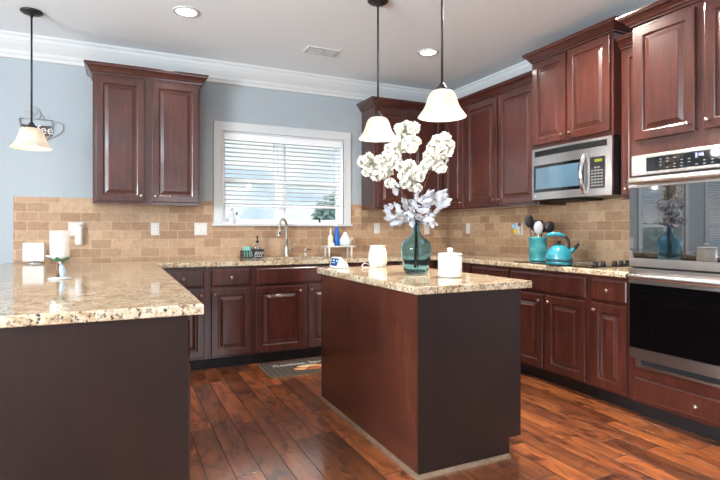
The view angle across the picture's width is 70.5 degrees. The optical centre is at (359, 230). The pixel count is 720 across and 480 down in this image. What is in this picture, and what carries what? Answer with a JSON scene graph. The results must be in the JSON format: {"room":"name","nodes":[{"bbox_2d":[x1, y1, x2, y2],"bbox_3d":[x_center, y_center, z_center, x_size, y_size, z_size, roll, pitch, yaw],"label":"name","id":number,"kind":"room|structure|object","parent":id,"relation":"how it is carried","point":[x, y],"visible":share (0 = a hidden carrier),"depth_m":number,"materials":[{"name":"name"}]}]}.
{"room":"kitchen","nodes":[
{"label":"kitchen","id":0,"kind":"room"},
{"bbox_2d":[0,57,437,268],"bbox_3d":[-2.564,-0.211,4.426,8.300,2.785,0.150,0,0,-25],"label":"wall","id":1,"kind":"structure","parent":0,"point":[63,94],"depth_m":4.39,"materials":[{"name":"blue paint"}]},
{"bbox_2d":[19,106,63,139],"bbox_3d":[-2.673,-0.891,4.279,0.320,0.291,0.008,0,0,-25],"label":"wall art","id":2,"kind":"object","parent":1,"relation":"attached to","point":[47,130],"visible":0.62,"depth_m":4.29,"materials":[{"name":"grey metal"}]},
{"bbox_2d":[84,60,208,206],"bbox_3d":[-1.857,-0.794,4.465,0.974,1.150,0.379,0,0,-25],"label":"upper cabinet","id":3,"kind":"object","parent":1,"relation":"attached to","point":[146,121],"visible":1,"depth_m":4.34,"materials":[{"name":"brown wood"}]},
{"bbox_2d":[13,196,450,262],"bbox_3d":[-0.886,-0.006,5.135,4.359,0.546,0.008,0,0,-25],"label":"wall tile","id":4,"kind":"structure","parent":1,"relation":"attached to","point":[111,232],"depth_m":4.74,"materials":[{"name":"tile"}]},
{"bbox_2d":[68,222,83,235],"bbox_3d":[-2.442,-0.011,4.387,0.118,0.116,0.008,0,0,-25],"label":"wall outlet","id":5,"kind":"object","parent":4,"relation":"attached to","point":[71,225],"visible":0.7,"depth_m":4.37,"materials":[{"name":"beige plastic"}]},
{"bbox_2d":[71,225,74,232],"bbox_3d":[-2.462,-0.011,4.375,0.032,0.066,0.001,0,0,-25],"label":"receptacle","id":6,"kind":"object","parent":5,"relation":"attached to","point":[72,226],"depth_m":4.37,"materials":[{"name":"white plastic"}]},
{"bbox_2d":[75,224,82,245],"bbox_3d":[-2.409,0.037,4.367,0.060,0.188,0.055,0,0,-25],"label":"air freshener","id":7,"kind":"object","parent":4,"relation":"attached to","point":[78,228],"visible":1,"depth_m":4.34,"materials":[{"name":"white plastic"}]},
{"bbox_2d":[151,223,158,234],"bbox_3d":[-1.871,-0.011,4.658,0.072,0.116,0.008,0,0,-25],"label":"wall outlet","id":8,"kind":"object","parent":4,"relation":"attached to","point":[154,226],"visible":1,"depth_m":4.65,"materials":[{"name":"beige plastic"}]},
{"bbox_2d":[153,225,156,232],"bbox_3d":[-1.870,-0.011,4.655,0.032,0.066,0.001,0,0,-25],"label":"receptacle","id":9,"kind":"object","parent":8,"relation":"attached to","point":[154,226],"depth_m":4.65,"materials":[{"name":"white plastic"}]},
{"bbox_2d":[194,223,206,234],"bbox_3d":[-1.508,-0.011,4.830,0.118,0.116,0.009,0,0,-25],"label":"light switch","id":10,"kind":"object","parent":4,"relation":"attached to","point":[199,228],"visible":1,"depth_m":4.83,"materials":[{"name":"beige plastic"}]},
{"bbox_2d":[374,223,379,233],"bbox_3d":[0.188,-0.021,5.636,0.072,0.116,0.008,0,0,-25],"label":"wall outlet","id":11,"kind":"object","parent":4,"relation":"attached to","point":[376,225],"visible":1,"depth_m":5.63,"materials":[{"name":"beige plastic"}]},
{"bbox_2d":[424,224,428,233],"bbox_3d":[0.775,-0.011,5.915,0.072,0.116,0.008,0,0,-25],"label":"wall outlet","id":12,"kind":"object","parent":4,"relation":"attached to","point":[426,227],"visible":0.94,"depth_m":5.91,"materials":[{"name":"beige plastic"}]},
{"bbox_2d":[0,30,531,102],"bbox_3d":[-0.795,-1.509,0.700,8.000,0.190,8.100,0,0,-25],"label":"trim","id":13,"kind":"structure","parent":1,"relation":"attached to","point":[13,45],"depth_m":4.87,"materials":[{"name":"white paint"}]},
{"bbox_2d":[212,121,352,225],"bbox_3d":[-0.779,-0.545,5.248,1.470,1.007,0.175,0,0,-25],"label":"window","id":14,"kind":"structure","parent":1,"relation":"in","point":[343,215],"depth_m":5.24,"materials":[{"name":"white plastic"}]},
{"bbox_2d":[228,208,237,223],"bbox_3d":[-1.246,-0.141,4.991,0.087,0.153,0.072,0,0,-25],"label":"angel figurine","id":15,"kind":"object","parent":14,"relation":"on","point":[231,217],"visible":0.99,"depth_m":4.97,"materials":[{"name":"white ceramic"}]},
{"bbox_2d":[224,132,340,208],"bbox_3d":[-0.768,-0.591,5.226,1.238,0.719,0.056,0,0,-25],"label":"window blind","id":16,"kind":"object","parent":14,"relation":"attached to","point":[227,136],"visible":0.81,"depth_m":5.20,"materials":[{"name":"white plastic"}]},
{"bbox_2d":[356,96,410,210],"bbox_3d":[0.251,-0.794,5.466,0.462,1.150,0.379,0,0,-25],"label":"upper cabinet","id":17,"kind":"object","parent":1,"relation":"attached to","point":[375,195],"visible":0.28,"depth_m":5.36,"materials":[{"name":"brown wood"}]},
{"bbox_2d":[403,98,480,211],"bbox_3d":[0.880,-0.794,5.586,0.776,1.150,0.702,0,0,-25],"label":"upper cabinet","id":18,"kind":"object","parent":1,"relation":"attached to","point":[453,179],"visible":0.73,"depth_m":5.48,"materials":[{"name":"brown wood"}]},
{"bbox_2d":[0,0,657,90],"bbox_3d":[-0.795,-1.654,0.700,8.600,0.100,8.700,0,0,-25],"label":"ceiling","id":19,"kind":"structure","parent":0,"point":[482,38],"depth_m":4.03,"materials":[{"name":"white paint"}]},
{"bbox_2d":[9,7,52,150],"bbox_3d":[-2.405,-1.101,3.732,0.273,1.004,0.273,0,0,-25],"label":"pendant lamp","id":20,"kind":"object","parent":19,"relation":"hanging from","point":[30,137],"visible":1,"depth_m":3.71,"materials":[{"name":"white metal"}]},
{"bbox_2d":[172,6,199,17],"bbox_3d":[-1.274,-1.599,3.738,0.192,0.007,0.192,0,0,-25],"label":"recessed light","id":21,"kind":"object","parent":19,"relation":"in","point":[184,11],"visible":1,"depth_m":3.73,"materials":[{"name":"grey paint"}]},
{"bbox_2d":[303,45,339,56],"bbox_3d":[-0.347,-1.600,4.560,0.290,0.008,0.170,0,0,-25],"label":"ceiling vent","id":22,"kind":"object","parent":19,"relation":"in","point":[310,49],"visible":1,"depth_m":4.55,"materials":[{"name":"white metal"}]},
{"bbox_2d":[359,0,395,141],"bbox_3d":[0.126,-1.120,3.555,0.273,0.966,0.273,0,0,-25],"label":"pendant lamp","id":23,"kind":"object","parent":19,"relation":"hanging from","point":[377,128],"visible":0.97,"depth_m":3.53,"materials":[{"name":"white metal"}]},
{"bbox_2d":[417,48,438,55],"bbox_3d":[0.613,-1.599,4.589,0.192,0.007,0.192,0,0,-25],"label":"recessed light","id":24,"kind":"object","parent":19,"relation":"in","point":[424,52],"visible":1,"depth_m":4.59,"materials":[{"name":"white glass"}]},
{"bbox_2d":[418,0,466,121],"bbox_3d":[0.462,-1.120,2.868,0.273,0.966,0.273,0,0,-25],"label":"pendant lamp","id":25,"kind":"object","parent":19,"relation":"hanging from","point":[442,105],"visible":1,"depth_m":2.83,"materials":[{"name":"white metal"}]},
{"bbox_2d":[190,356,719,479],"bbox_3d":[-0.795,1.231,0.700,8.600,0.100,8.700,0,0,-25],"label":"floor","id":26,"kind":"structure","parent":0,"point":[246,424],"depth_m":2.86,"materials":[{"name":"brown wood"}]},
{"bbox_2d":[0,316,189,479],"bbox_3d":[-1.630,0.745,2.711,1.156,0.873,2.430,0,0,-25],"label":"base cabinet","id":27,"kind":"object","parent":26,"relation":"on","point":[103,400],"visible":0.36,"depth_m":1.72,"materials":[{"name":"brown wood"}]},
{"bbox_2d":[0,253,632,327],"bbox_3d":[-0.241,0.286,3.717,4.388,0.039,3.103,0,0,-25],"label":"countertop","id":28,"kind":"structure","parent":27,"relation":"on","point":[111,290],"depth_m":2.46,"materials":[{"name":"beige stone"}]},
{"bbox_2d":[22,243,45,263],"bbox_3d":[-2.618,0.184,4.096,0.150,0.165,0.124,0,0,-20],"label":"box","id":29,"kind":"object","parent":28,"relation":"on","point":[32,253],"visible":1,"depth_m":4.07,"materials":[{"name":"white plastic"}]},
{"bbox_2d":[45,255,71,279],"bbox_3d":[-1.645,0.134,2.787,0.127,0.265,0.120,0,0,-25],"label":"candle holder","id":30,"kind":"object","parent":28,"relation":"on","point":[61,272],"visible":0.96,"depth_m":2.77,"materials":[{"name":"white ceramic"}]},
{"bbox_2d":[51,237,68,258],"bbox_3d":[-1.641,0.093,2.788,0.085,0.128,0.085,0,0,-25],"label":"pillar candle","id":31,"kind":"object","parent":30,"relation":"in","point":[59,245],"visible":0.94,"depth_m":2.76,"materials":[{"name":"white wax"}]},
{"bbox_2d":[240,249,263,257],"bbox_3d":[-1.047,0.226,4.950,0.210,0.082,0.094,0,0,-25],"label":"soap caddy","id":32,"kind":"object","parent":28,"relation":"on","point":[253,253],"visible":0.99,"depth_m":4.92,"materials":[{"name":"grey metal"}]},
{"bbox_2d":[277,218,294,256],"bbox_3d":[-0.756,0.073,5.080,0.087,0.387,0.221,0,0,37],"label":"faucet","id":33,"kind":"object","parent":28,"relation":"on","point":[287,248],"visible":1,"depth_m":5.11,"materials":[{"name":"silver metal"}]},
{"bbox_2d":[321,245,355,255],"bbox_3d":[-0.222,0.213,5.300,0.330,0.106,0.140,0,0,-25],"label":"shelf","id":34,"kind":"object","parent":28,"relation":"on","point":[351,246],"visible":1,"depth_m":5.28,"materials":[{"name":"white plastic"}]},
{"bbox_2d":[328,228,332,245],"bbox_3d":[-0.303,0.068,5.261,0.054,0.185,0.054,0,0,-25],"label":"lotion bottle","id":35,"kind":"object","parent":34,"relation":"on","point":[330,237],"visible":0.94,"depth_m":5.24,"materials":[{"name":"beige plastic"}]},
{"bbox_2d":[334,223,338,245],"bbox_3d":[-0.245,0.042,5.336,0.060,0.236,0.060,0,0,-25],"label":"dish soap bottle","id":36,"kind":"object","parent":34,"relation":"on","point":[336,233],"visible":0.99,"depth_m":5.31,"materials":[{"name":"blue plastic"}]},
{"bbox_2d":[339,232,353,245],"bbox_3d":[-0.148,0.087,5.318,0.123,0.145,0.151,0,0,22],"label":"jug","id":37,"kind":"object","parent":34,"relation":"on","point":[345,240],"visible":1,"depth_m":5.27,"materials":[{"name":"ceramic"}]},
{"bbox_2d":[514,260,628,267],"bbox_3d":[1.682,0.246,4.029,0.510,0.040,0.770,0,0,-25],"label":"cooktop","id":38,"kind":"object","parent":28,"relation":"in","point":[583,264],"visible":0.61,"depth_m":3.77,"materials":[{"name":"black glass"}]},
{"bbox_2d":[528,237,546,261],"bbox_3d":[1.478,0.157,4.236,0.152,0.203,0.152,0,0,-25],"label":"utensil crock","id":39,"kind":"object","parent":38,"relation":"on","point":[537,245],"visible":0.94,"depth_m":4.17,"materials":[{"name":"teal ceramic"}]},
{"bbox_2d":[525,214,533,236],"bbox_3d":[1.415,0.057,4.251,0.085,0.378,0.026,0,0,-3],"label":"spoon","id":40,"kind":"object","parent":39,"relation":"in","point":[529,221],"visible":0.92,"depth_m":4.24,"materials":[{"name":"black plastic"}]},
{"bbox_2d":[534,221,542,236],"bbox_3d":[1.468,0.085,4.195,0.079,0.320,0.031,0,0,-7],"label":"serving spoon","id":41,"kind":"object","parent":39,"relation":"in","point":[538,226],"visible":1,"depth_m":4.18,"materials":[{"name":"grey plastic"}]},
{"bbox_2d":[544,221,554,236],"bbox_3d":[1.538,0.086,4.230,0.160,0.322,0.048,0,0,-5],"label":"spoon","id":42,"kind":"object","parent":39,"relation":"in","point":[549,226],"visible":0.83,"depth_m":4.22,"materials":[{"name":"black plastic"}]},
{"bbox_2d":[545,232,579,264],"bbox_3d":[1.499,0.135,3.822,0.196,0.246,0.212,0,0,-33],"label":"tea kettle","id":43,"kind":"object","parent":38,"relation":"on","point":[557,254],"visible":1,"depth_m":3.77,"materials":[{"name":"teal metal"}]},
{"bbox_2d":[162,267,207,370],"bbox_3d":[-1.581,0.745,4.440,0.407,0.873,0.645,0,0,-25],"label":"base cabinet","id":44,"kind":"object","parent":26,"relation":"on","point":[194,279],"visible":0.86,"depth_m":4.23,"materials":[{"name":"brown wood"}]},
{"bbox_2d":[206,266,252,368],"bbox_3d":[-1.224,0.745,4.610,0.382,0.873,0.645,0,0,-25],"label":"base cabinet","id":45,"kind":"object","parent":26,"relation":"on","point":[230,288],"visible":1,"depth_m":4.35,"materials":[{"name":"brown wood"}]},
{"bbox_2d":[258,357,320,378],"bbox_3d":[-0.401,1.174,4.440,0.900,0.012,0.470,0,0,-25],"label":"kitchen mat","id":46,"kind":"object","parent":26,"relation":"on","point":[282,369],"visible":0.74,"depth_m":4.34,"materials":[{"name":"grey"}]},
{"bbox_2d":[294,367,306,369],"bbox_3d":[-0.488,1.170,4.321,0.150,0.001,0.090,0,0,-25],"label":"print","id":47,"kind":"object","parent":46,"relation":"on","point":[295,368],"depth_m":4.31,"materials":[{"name":"brown"}]},
{"bbox_2d":[296,364,314,366],"bbox_3d":[-0.455,1.170,4.414,0.200,0.001,0.064,0,0,-25],"label":"print","id":48,"kind":"object","parent":46,"relation":"on","point":[300,365],"depth_m":4.41,"materials":[{"name":"beige"}]},
{"bbox_2d":[306,366,320,368],"bbox_3d":[-0.376,1.169,4.341,0.170,0.001,0.090,0,0,-25],"label":"print","id":49,"kind":"object","parent":46,"relation":"on","point":[307,367],"depth_m":4.34,"materials":[{"name":"brown"}]},
{"bbox_2d":[251,263,353,363],"bbox_3d":[-0.615,0.745,4.899,0.965,0.873,0.645,0,0,-25],"label":"base cabinet","id":50,"kind":"object","parent":26,"relation":"on","point":[286,298],"visible":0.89,"depth_m":4.56,"materials":[{"name":"brown wood"}]},
{"bbox_2d":[354,260,436,268],"bbox_3d":[0.247,0.745,5.309,0.940,0.873,0.645,0,0,-25],"label":"base cabinet","id":51,"kind":"object","parent":26,"relation":"on","point":[433,263],"visible":0.02,"depth_m":5.05,"materials":[{"name":"brown wood"}]},
{"bbox_2d":[319,274,520,479],"bbox_3d":[0.295,0.745,3.128,0.673,0.873,1.297,0,0,-25],"label":"kitchen island","id":52,"kind":"object","parent":26,"relation":"on","point":[431,381],"visible":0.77,"depth_m":2.60,"materials":[{"name":"brown wood"}]},
{"bbox_2d":[317,265,531,294],"bbox_3d":[0.304,0.286,3.155,0.709,0.039,1.340,0,0,-25],"label":"island countertop","id":53,"kind":"structure","parent":52,"relation":"on","point":[393,277],"depth_m":2.74,"materials":[{"name":"beige stone"}]},
{"bbox_2d":[330,257,347,267],"bbox_3d":[-0.149,0.228,3.619,0.094,0.077,0.116,0,0,-31],"label":"smart display","id":54,"kind":"object","parent":53,"relation":"on","point":[336,262],"visible":1,"depth_m":3.58,"materials":[{"name":"white plastic"}]},
{"bbox_2d":[361,245,386,267],"bbox_3d":[0.114,0.189,3.703,0.139,0.156,0.221,0,0,23],"label":"wax warmer","id":55,"kind":"object","parent":53,"relation":"on","point":[377,257],"visible":1,"depth_m":3.69,"materials":[{"name":"white ceramic"}]},
{"bbox_2d":[401,219,430,273],"bbox_3d":[0.350,0.098,3.180,0.190,0.337,0.190,0,0,-25],"label":"glass vase","id":56,"kind":"object","parent":53,"relation":"on","point":[415,249],"visible":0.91,"depth_m":3.11,"materials":[{"name":"blue glass"}]},
{"bbox_2d":[357,152,414,218],"bbox_3d":[0.173,-0.128,3.177,0.384,0.730,0.148,0,0,0],"label":"branch","id":57,"kind":"object","parent":56,"relation":"in","point":[382,171],"visible":1,"depth_m":3.16,"materials":[{"name":"white plant"}]},
{"bbox_2d":[383,180,413,227],"bbox_3d":[0.238,-0.038,3.156,0.203,0.550,0.192,0,0,15],"label":"leaf spray","id":58,"kind":"object","parent":56,"relation":"in","point":[396,219],"visible":0.92,"depth_m":3.13,"materials":[{"name":"white plant"}]},
{"bbox_2d":[382,120,421,202],"bbox_3d":[0.260,-0.231,3.189,0.255,0.935,0.163,0,0,7],"label":"branch","id":59,"kind":"object","parent":56,"relation":"in","point":[409,143],"visible":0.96,"depth_m":3.16,"materials":[{"name":"white plant"}]},
{"bbox_2d":[394,159,426,212],"bbox_3d":[0.310,-0.104,3.166,0.194,0.681,0.164,0,0,-25],"label":"branch","id":60,"kind":"object","parent":56,"relation":"in","point":[409,176],"visible":0.98,"depth_m":3.15,"materials":[{"name":"white plant"}]},
{"bbox_2d":[401,191,431,224],"bbox_3d":[0.354,-0.003,3.161,0.182,0.479,0.192,0,0,-1],"label":"leaf spray","id":61,"kind":"object","parent":56,"relation":"in","point":[425,201],"visible":0.91,"depth_m":3.14,"materials":[{"name":"white plant"}]},
{"bbox_2d":[419,189,451,227],"bbox_3d":[0.456,-0.012,3.168,0.200,0.496,0.182,0,0,-10],"label":"leaf spray","id":62,"kind":"object","parent":56,"relation":"in","point":[439,198],"visible":0.93,"depth_m":3.15,"materials":[{"name":"white plant"}]},
{"bbox_2d":[417,131,454,213],"bbox_3d":[0.466,-0.186,3.177,0.253,0.845,0.152,0,0,12],"label":"branch","id":63,"kind":"object","parent":56,"relation":"in","point":[435,156],"visible":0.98,"depth_m":3.15,"materials":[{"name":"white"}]},
{"bbox_2d":[438,248,461,277],"bbox_3d":[0.514,0.182,2.909,0.139,0.168,0.139,0,0,-25],"label":"canister","id":64,"kind":"object","parent":53,"relation":"on","point":[449,263],"visible":1,"depth_m":2.85,"materials":[{"name":"white ceramic"}]},
{"bbox_2d":[462,263,471,272],"bbox_3d":[1.171,0.745,5.109,0.645,0.873,0.555,0,0,-25],"label":"base cabinet","id":65,"kind":"object","parent":26,"relation":"on","point":[466,267],"visible":0.02,"depth_m":4.78,"materials":[{"name":"brown wood"}]},
{"bbox_2d":[472,264,509,277],"bbox_3d":[1.400,0.745,4.625,0.645,0.873,0.515,0,0,-25],"label":"base cabinet","id":66,"kind":"object","parent":26,"relation":"on","point":[499,271],"visible":0.07,"depth_m":4.47,"materials":[{"name":"brown wood"}]},
{"bbox_2d":[510,267,597,397],"bbox_3d":[1.683,0.745,4.030,0.645,0.873,0.800,0,0,-25],"label":"base cabinet","id":67,"kind":"object","parent":26,"relation":"on","point":[555,311],"visible":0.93,"depth_m":3.81,"materials":[{"name":"brown wood"}]},
{"bbox_2d":[590,275,639,412],"bbox_3d":[1.926,0.745,3.519,0.645,0.873,0.330,0,0,-25],"label":"base cabinet","id":68,"kind":"object","parent":26,"relation":"on","point":[611,365],"visible":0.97,"depth_m":3.38,"materials":[{"name":"brown wood"}]},
{"bbox_2d":[616,0,719,441],"bbox_3d":[2.167,-0.090,2.977,0.690,2.542,0.986,0,0,-25],"label":"tall cabinet","id":69,"kind":"object","parent":26,"relation":"on","point":[676,43],"visible":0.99,"depth_m":2.98,"materials":[{"name":"brown wood"}]},
{"bbox_2d":[625,144,719,387],"bbox_3d":[2.117,0.196,2.970,0.692,1.321,0.796,0,0,-25],"label":"double wall oven","id":70,"kind":"object","parent":69,"relation":"in","point":[674,277],"visible":1,"depth_m":2.94,"materials":[{"name":"silver metal"}]},
{"bbox_3d":[2.919,-0.212,2.380,0.150,2.785,8.250,0,0,-25],"label":"wall","id":71,"kind":"structure","parent":0,"visible":0},
{"bbox_2d":[460,70,565,209],"bbox_3d":[1.432,-0.794,4.888,0.379,1.150,1.030,0,0,-25],"label":"upper cabinet","id":72,"kind":"object","parent":71,"relation":"attached to","point":[498,121],"visible":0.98,"depth_m":4.78,"materials":[{"name":"brown wood"}]},
{"bbox_2d":[451,198,629,263],"bbox_3d":[1.688,-0.011,4.787,0.009,0.556,2.828,0,0,-25],"label":"wall tile","id":73,"kind":"structure","parent":71,"relation":"attached to","point":[601,228],"depth_m":4.57,"materials":[{"name":"tile"}]},
{"bbox_2d":[466,223,469,233],"bbox_3d":[1.219,-0.021,5.754,0.008,0.116,0.072,0,0,-25],"label":"wall outlet","id":74,"kind":"object","parent":73,"relation":"attached to","point":[467,224],"visible":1,"depth_m":5.75,"materials":[{"name":"beige plastic"}]},
{"bbox_2d":[515,223,522,234],"bbox_3d":[1.565,-0.014,5.025,0.008,0.116,0.118,0,0,-25],"label":"wall outlet","id":75,"kind":"object","parent":73,"relation":"attached to","point":[521,223],"visible":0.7,"depth_m":4.99,"materials":[{"name":"beige plastic"}]},
{"bbox_2d":[512,223,520,233],"bbox_3d":[1.542,-0.018,5.005,0.050,0.109,0.109,0,0,-25],"label":"night light","id":76,"kind":"object","parent":75,"relation":"attached to","point":[517,226],"visible":1,"depth_m":4.99,"materials":[{"name":"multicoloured plastic"}]},
{"bbox_2d":[532,135,620,201],"bbox_3d":[1.772,-0.458,4.047,0.468,0.438,0.772,0,0,-25],"label":"microwave","id":77,"kind":"object","parent":71,"relation":"attached to","point":[589,169],"visible":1,"depth_m":3.88,"materials":[{"name":"silver metal"}]},
{"bbox_2d":[522,16,632,149],"bbox_3d":[1.786,-1.087,4.052,0.455,0.813,0.907,0,0,-25],"label":"upper cabinet","id":78,"kind":"object","parent":71,"relation":"attached to","point":[576,77],"visible":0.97,"depth_m":3.88,"materials":[{"name":"brown wood"}]},
{"bbox_2d":[615,31,632,199],"bbox_3d":[2.057,-0.794,3.571,0.379,1.150,0.313,0,0,-25],"label":"upper cabinet","id":79,"kind":"object","parent":71,"relation":"attached to","point":[625,42],"visible":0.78,"depth_m":3.60,"materials":[{"name":"brown wood"}]},
{"label":"outside","id":80,"kind":"structure","parent":0,"visible":0},
{"bbox_3d":[-14.579,1.581,32.069,54.000,0.100,59.600,0,0,-25],"label":"ground","id":81,"kind":"structure","parent":80,"visible":0},
{"bbox_2d":[310,192,334,219],"bbox_3d":[-0.609,0.209,14.113,1.658,2.652,1.625,0,0,-25],"label":"tree","id":82,"kind":"object","parent":81,"relation":"on","point":[323,214],"visible":0.08,"depth_m":13.82,"materials":[{"name":"green plant"}]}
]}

